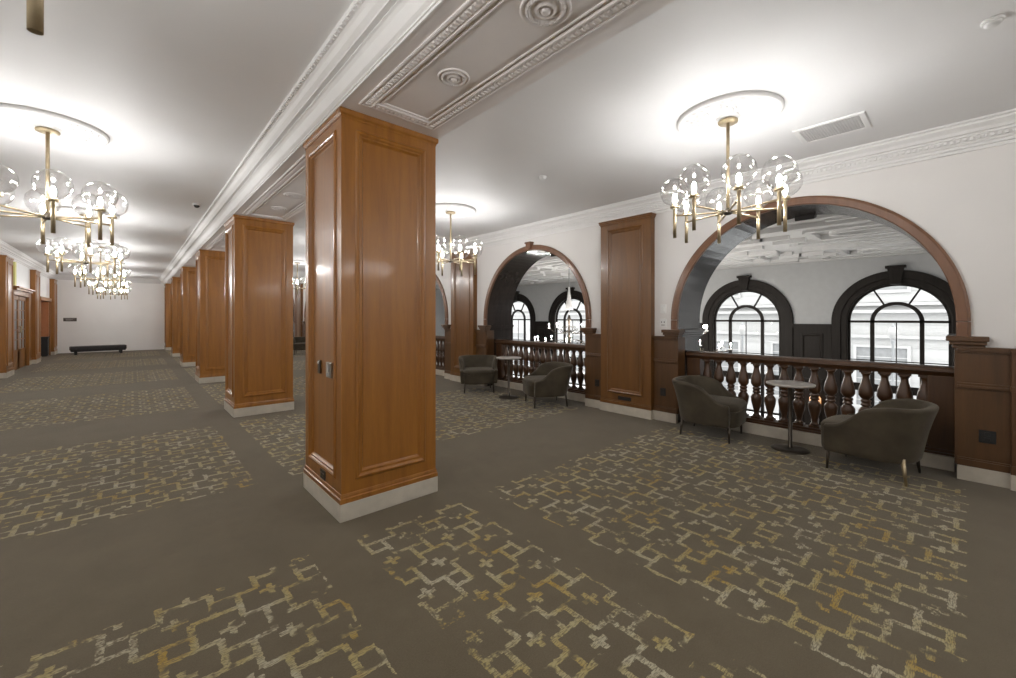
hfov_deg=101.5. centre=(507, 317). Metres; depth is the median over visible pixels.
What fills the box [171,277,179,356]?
pillar
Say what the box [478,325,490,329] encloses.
impost
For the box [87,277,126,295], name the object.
chandelier
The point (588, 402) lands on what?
baseboard
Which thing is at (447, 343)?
wainscot
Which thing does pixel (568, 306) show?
chandelier
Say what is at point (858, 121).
ceiling vent
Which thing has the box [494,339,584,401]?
balustrade
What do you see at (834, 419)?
armrest
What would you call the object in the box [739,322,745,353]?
street lamp
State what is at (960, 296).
arch trim
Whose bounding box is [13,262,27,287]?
panel
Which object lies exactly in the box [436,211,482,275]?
chandelier
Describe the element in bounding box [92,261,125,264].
ceiling medallion
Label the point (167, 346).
pillar
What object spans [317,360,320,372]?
light switch
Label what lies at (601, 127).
ceiling
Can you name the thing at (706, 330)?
chandelier
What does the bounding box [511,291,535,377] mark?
window
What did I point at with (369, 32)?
trim
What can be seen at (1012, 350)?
wainscot
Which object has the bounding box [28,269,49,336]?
wall
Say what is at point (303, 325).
wainscot
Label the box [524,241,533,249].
keystone
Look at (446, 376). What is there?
baseboard
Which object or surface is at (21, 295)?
door
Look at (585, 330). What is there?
impost
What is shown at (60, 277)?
trim
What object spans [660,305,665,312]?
wall switch
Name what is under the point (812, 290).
wall
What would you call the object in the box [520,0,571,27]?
rosette
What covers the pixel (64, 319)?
wall sign
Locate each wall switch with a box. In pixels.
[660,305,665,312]
[660,319,666,326]
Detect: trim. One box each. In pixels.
[0,240,58,278]
[55,275,160,283]
[159,0,444,284]
[205,230,224,250]
[242,154,305,220]
[293,108,1015,284]
[359,0,641,129]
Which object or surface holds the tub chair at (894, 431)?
on the floor
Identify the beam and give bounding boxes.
[166,0,674,283]
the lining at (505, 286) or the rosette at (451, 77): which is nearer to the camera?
the rosette at (451, 77)
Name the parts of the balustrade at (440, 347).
handrail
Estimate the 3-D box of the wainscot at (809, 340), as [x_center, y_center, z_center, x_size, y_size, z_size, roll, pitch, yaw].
[6.050,2.985,18.559,0.160,5.530,21.800,0,0,-42]
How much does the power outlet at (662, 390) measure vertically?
0.110 m
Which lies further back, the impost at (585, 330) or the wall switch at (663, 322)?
the impost at (585, 330)
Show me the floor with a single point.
(148, 529)
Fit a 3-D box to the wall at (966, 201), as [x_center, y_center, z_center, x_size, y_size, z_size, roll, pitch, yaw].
[-2.306,-0.300,11.340,0.680,3.500,29.110,0,0,-42]
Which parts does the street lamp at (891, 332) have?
post, globe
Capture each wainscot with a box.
[302,323,305,336]
[444,329,450,373]
[475,329,493,354]
[534,321,831,424]
[585,334,600,400]
[653,336,684,413]
[954,347,1014,473]
[1010,348,1015,475]
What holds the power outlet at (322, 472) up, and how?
attached to the pillar at (371, 181)
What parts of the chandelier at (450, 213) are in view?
stem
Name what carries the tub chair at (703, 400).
on the floor
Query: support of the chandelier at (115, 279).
hanging from the ceiling medallion at (93, 245)
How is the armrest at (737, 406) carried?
on the tub chair at (703, 400)
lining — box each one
[487,250,586,385]
[678,205,957,422]
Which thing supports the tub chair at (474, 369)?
on the floor
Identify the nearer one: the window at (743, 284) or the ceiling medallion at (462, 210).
the ceiling medallion at (462, 210)
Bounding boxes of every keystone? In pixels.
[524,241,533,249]
[795,215,816,220]
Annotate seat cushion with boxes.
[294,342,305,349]
[464,367,493,384]
[523,375,545,396]
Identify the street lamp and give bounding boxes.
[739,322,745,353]
[887,323,898,398]
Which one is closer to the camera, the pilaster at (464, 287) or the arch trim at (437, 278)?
the pilaster at (464, 287)
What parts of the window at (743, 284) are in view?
frame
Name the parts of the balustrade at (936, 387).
post, handrail, rail, post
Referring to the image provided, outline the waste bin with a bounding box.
[41,336,49,356]
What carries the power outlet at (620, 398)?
attached to the pilaster at (628, 243)
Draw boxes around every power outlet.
[320,468,325,480]
[618,396,630,400]
[660,388,665,395]
[979,430,995,444]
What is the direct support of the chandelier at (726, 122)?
hanging from the ceiling medallion at (754, 109)
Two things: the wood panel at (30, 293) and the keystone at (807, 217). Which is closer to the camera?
the keystone at (807, 217)
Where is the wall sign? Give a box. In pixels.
[63,318,76,320]
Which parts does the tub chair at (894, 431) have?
leg, leg, leg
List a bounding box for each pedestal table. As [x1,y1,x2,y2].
[496,356,520,398]
[766,380,815,454]
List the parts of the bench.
seat, seat frame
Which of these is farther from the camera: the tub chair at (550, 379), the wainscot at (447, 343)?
the wainscot at (447, 343)
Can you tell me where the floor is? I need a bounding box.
[0,349,1015,677]
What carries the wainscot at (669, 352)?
attached to the wall at (966, 201)
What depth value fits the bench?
16.39 m
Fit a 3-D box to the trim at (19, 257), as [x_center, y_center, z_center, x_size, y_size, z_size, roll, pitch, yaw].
[-8.354,-1.599,5.866,0.206,0.229,29.110,0,0,-42]
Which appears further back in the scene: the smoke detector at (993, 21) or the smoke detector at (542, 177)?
the smoke detector at (542, 177)
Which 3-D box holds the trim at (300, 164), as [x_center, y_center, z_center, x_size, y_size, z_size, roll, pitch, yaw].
[-2.605,-1.482,5.061,0.600,0.016,2.940,0,0,-42]
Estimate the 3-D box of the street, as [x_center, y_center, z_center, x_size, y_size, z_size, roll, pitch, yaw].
[18.589,6.500,37.058,42.700,0.300,110.000,0,0,-42]
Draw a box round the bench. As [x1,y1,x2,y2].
[69,344,126,354]
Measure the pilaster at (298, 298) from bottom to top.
2.934 m
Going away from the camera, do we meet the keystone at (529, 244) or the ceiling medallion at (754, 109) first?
the ceiling medallion at (754, 109)
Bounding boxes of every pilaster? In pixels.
[0,255,14,377]
[30,270,40,363]
[49,279,57,354]
[294,283,302,350]
[449,248,477,381]
[599,212,655,419]
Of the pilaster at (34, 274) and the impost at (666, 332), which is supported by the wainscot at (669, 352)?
the impost at (666, 332)
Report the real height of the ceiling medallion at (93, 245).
0.049 m
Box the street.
[513,375,778,419]
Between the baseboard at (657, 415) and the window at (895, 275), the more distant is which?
the window at (895, 275)
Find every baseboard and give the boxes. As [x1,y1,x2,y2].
[444,373,449,378]
[585,398,599,408]
[653,410,677,422]
[957,464,1015,490]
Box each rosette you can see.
[270,206,286,210]
[284,193,305,198]
[438,68,469,86]
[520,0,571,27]
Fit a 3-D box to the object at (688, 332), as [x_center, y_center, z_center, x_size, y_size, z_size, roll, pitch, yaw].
[2.646,0.222,5.936,0.649,0.107,0.065,0,0,-42]
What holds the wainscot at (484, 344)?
attached to the wall at (966, 201)
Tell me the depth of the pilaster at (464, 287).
9.25 m
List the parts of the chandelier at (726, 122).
bulb, bulb, arm, arm, arm, stem, bulb, arm, arm, arm, bulb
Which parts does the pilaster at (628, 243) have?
panel moulding, moulding, cap moulding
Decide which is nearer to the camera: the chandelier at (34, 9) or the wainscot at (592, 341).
the chandelier at (34, 9)
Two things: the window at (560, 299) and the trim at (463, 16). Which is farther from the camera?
the window at (560, 299)
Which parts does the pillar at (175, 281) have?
panel moulding, panel moulding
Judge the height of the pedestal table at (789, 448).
0.730 m
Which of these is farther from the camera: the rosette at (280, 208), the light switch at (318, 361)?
the rosette at (280, 208)
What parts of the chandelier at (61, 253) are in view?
stem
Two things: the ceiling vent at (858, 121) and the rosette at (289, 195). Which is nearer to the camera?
the ceiling vent at (858, 121)
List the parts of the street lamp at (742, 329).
post, globe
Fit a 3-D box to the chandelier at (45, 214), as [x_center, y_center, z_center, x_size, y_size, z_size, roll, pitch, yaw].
[-4.106,-1.187,3.702,1.052,0.973,1.052,0,0,-22]
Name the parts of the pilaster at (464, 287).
panel moulding, cap moulding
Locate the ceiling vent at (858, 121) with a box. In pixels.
[792,111,871,144]
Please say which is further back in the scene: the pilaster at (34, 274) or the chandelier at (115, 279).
the pilaster at (34, 274)
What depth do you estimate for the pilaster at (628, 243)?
6.17 m
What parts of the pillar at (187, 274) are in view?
panel moulding, cap moulding, moulding, panel moulding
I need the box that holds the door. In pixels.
[13,286,34,369]
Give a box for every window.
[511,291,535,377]
[548,287,585,385]
[702,275,793,421]
[831,265,956,414]
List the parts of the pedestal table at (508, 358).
plate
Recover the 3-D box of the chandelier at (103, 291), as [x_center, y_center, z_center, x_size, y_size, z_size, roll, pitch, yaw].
[-15.219,-1.187,15.979,1.052,0.973,1.052,0,0,-22]
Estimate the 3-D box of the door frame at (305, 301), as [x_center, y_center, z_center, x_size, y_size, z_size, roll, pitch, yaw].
[-7.918,-0.592,17.003,0.044,1.523,2.774,0,0,-42]
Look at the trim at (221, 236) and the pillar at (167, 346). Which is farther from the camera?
the pillar at (167, 346)
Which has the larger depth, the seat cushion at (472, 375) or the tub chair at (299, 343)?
the tub chair at (299, 343)
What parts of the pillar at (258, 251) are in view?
panel moulding, moulding, cap moulding, panel moulding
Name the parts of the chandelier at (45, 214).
arm, arm, arm, bulb, stem, bulb, arm, arm, arm, bulb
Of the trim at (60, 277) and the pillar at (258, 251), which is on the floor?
the pillar at (258, 251)
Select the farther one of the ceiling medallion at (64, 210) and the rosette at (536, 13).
the ceiling medallion at (64, 210)
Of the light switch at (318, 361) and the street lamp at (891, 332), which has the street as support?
the street lamp at (891, 332)
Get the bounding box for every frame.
[40,296,51,354]
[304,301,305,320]
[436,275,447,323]
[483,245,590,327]
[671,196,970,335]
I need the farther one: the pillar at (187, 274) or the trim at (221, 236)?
the pillar at (187, 274)
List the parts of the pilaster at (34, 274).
panel moulding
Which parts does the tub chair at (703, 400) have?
leg, leg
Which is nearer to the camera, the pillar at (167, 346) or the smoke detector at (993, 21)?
the smoke detector at (993, 21)
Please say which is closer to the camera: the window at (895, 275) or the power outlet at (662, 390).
the power outlet at (662, 390)
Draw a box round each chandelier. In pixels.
[0,126,128,246]
[26,0,43,35]
[36,214,128,276]
[67,246,125,288]
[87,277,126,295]
[97,274,128,299]
[293,263,305,294]
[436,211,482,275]
[545,315,584,343]
[565,287,572,309]
[660,116,802,243]
[700,325,732,352]
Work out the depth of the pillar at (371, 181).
3.20 m
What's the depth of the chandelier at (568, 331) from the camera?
14.96 m
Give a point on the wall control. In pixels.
(329, 366)
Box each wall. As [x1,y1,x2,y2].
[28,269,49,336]
[57,280,444,365]
[293,143,1015,347]
[513,253,947,378]
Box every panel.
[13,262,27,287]
[30,293,31,360]
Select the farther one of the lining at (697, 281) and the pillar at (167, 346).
the pillar at (167, 346)
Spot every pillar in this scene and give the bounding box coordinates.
[164,284,170,349]
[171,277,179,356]
[180,267,195,366]
[195,249,224,383]
[224,214,294,417]
[303,106,438,522]
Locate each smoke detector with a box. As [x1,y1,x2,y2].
[539,175,546,179]
[980,14,1004,28]
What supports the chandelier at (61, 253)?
hanging from the ceiling medallion at (64, 210)
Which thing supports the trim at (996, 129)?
attached to the wall at (966, 201)
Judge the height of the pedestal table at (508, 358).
0.730 m
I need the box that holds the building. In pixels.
[511,286,948,413]
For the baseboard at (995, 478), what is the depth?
3.60 m
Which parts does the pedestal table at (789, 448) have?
plate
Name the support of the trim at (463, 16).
attached to the beam
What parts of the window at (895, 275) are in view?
frame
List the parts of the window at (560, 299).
casing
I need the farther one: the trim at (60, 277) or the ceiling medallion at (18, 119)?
the trim at (60, 277)
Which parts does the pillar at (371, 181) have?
panel moulding, moulding, cap moulding, panel moulding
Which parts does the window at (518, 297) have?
frame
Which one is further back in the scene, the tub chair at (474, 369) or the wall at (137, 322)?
the wall at (137, 322)
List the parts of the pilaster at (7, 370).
moulding, panel moulding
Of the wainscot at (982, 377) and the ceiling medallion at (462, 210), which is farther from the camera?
the ceiling medallion at (462, 210)
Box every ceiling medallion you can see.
[0,103,109,146]
[50,206,119,219]
[76,242,122,248]
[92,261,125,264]
[293,260,305,263]
[436,203,475,217]
[677,90,783,139]
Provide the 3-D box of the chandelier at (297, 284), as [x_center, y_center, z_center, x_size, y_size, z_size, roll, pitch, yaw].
[-6.467,-1.187,12.733,1.052,0.973,1.052,0,0,-42]
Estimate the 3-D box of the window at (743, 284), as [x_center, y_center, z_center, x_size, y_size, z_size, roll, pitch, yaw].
[8.847,1.625,15.507,0.350,6.350,3.080,0,0,-42]
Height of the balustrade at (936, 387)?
0.975 m
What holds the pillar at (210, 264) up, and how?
on the floor
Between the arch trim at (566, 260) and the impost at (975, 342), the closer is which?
the impost at (975, 342)
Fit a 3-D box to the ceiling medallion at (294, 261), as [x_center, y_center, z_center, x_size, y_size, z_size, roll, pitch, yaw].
[-6.467,-1.686,12.733,0.800,0.049,0.800,0,0,8]
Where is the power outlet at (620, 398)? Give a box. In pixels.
[618,396,630,400]
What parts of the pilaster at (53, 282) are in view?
panel moulding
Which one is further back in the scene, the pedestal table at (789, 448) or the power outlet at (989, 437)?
the pedestal table at (789, 448)
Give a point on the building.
(932, 309)
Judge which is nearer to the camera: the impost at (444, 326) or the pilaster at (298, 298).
the impost at (444, 326)
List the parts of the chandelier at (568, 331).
baluster stem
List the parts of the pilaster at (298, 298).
panel moulding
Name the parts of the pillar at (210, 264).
panel moulding, cap moulding, moulding, panel moulding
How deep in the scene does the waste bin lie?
15.39 m
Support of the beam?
attached to the roof
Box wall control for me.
[326,362,332,377]
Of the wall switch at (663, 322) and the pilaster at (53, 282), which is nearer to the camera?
the wall switch at (663, 322)
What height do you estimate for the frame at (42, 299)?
2.170 m
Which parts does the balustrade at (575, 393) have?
post, handrail, rail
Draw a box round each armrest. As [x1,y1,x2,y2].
[710,395,746,427]
[821,415,852,447]
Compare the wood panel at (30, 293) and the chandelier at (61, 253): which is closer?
the chandelier at (61, 253)
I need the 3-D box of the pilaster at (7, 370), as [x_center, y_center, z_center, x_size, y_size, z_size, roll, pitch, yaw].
[-12.307,-0.018,10.185,0.140,2.936,0.860,0,0,-42]
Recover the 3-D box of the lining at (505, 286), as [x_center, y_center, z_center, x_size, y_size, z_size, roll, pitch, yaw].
[0.683,0.090,8.037,0.720,2.720,2.608,0,0,-42]
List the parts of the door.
glass pane, glass pane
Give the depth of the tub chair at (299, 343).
16.11 m
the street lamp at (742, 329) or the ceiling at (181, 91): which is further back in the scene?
the street lamp at (742, 329)
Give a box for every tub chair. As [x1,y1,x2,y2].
[293,337,305,354]
[458,355,497,392]
[522,361,572,407]
[672,375,746,443]
[820,398,938,486]
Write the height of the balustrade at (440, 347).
0.975 m
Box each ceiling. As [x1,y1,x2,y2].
[0,0,353,278]
[293,0,1015,278]
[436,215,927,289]
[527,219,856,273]
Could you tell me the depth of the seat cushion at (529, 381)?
6.70 m
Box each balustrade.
[436,336,444,375]
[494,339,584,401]
[686,351,954,471]
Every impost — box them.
[441,324,450,328]
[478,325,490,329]
[580,327,596,333]
[661,329,684,337]
[946,335,989,348]
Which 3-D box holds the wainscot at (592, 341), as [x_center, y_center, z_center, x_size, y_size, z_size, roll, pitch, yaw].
[1.458,0.793,6.763,0.240,1.060,0.357,0,0,-42]
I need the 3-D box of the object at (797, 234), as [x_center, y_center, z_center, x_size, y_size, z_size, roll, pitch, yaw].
[2.687,-2.010,14.571,11.060,0.080,31.000,0,0,-42]
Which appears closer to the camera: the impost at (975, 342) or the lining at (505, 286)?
the impost at (975, 342)
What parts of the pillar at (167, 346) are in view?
panel moulding, panel moulding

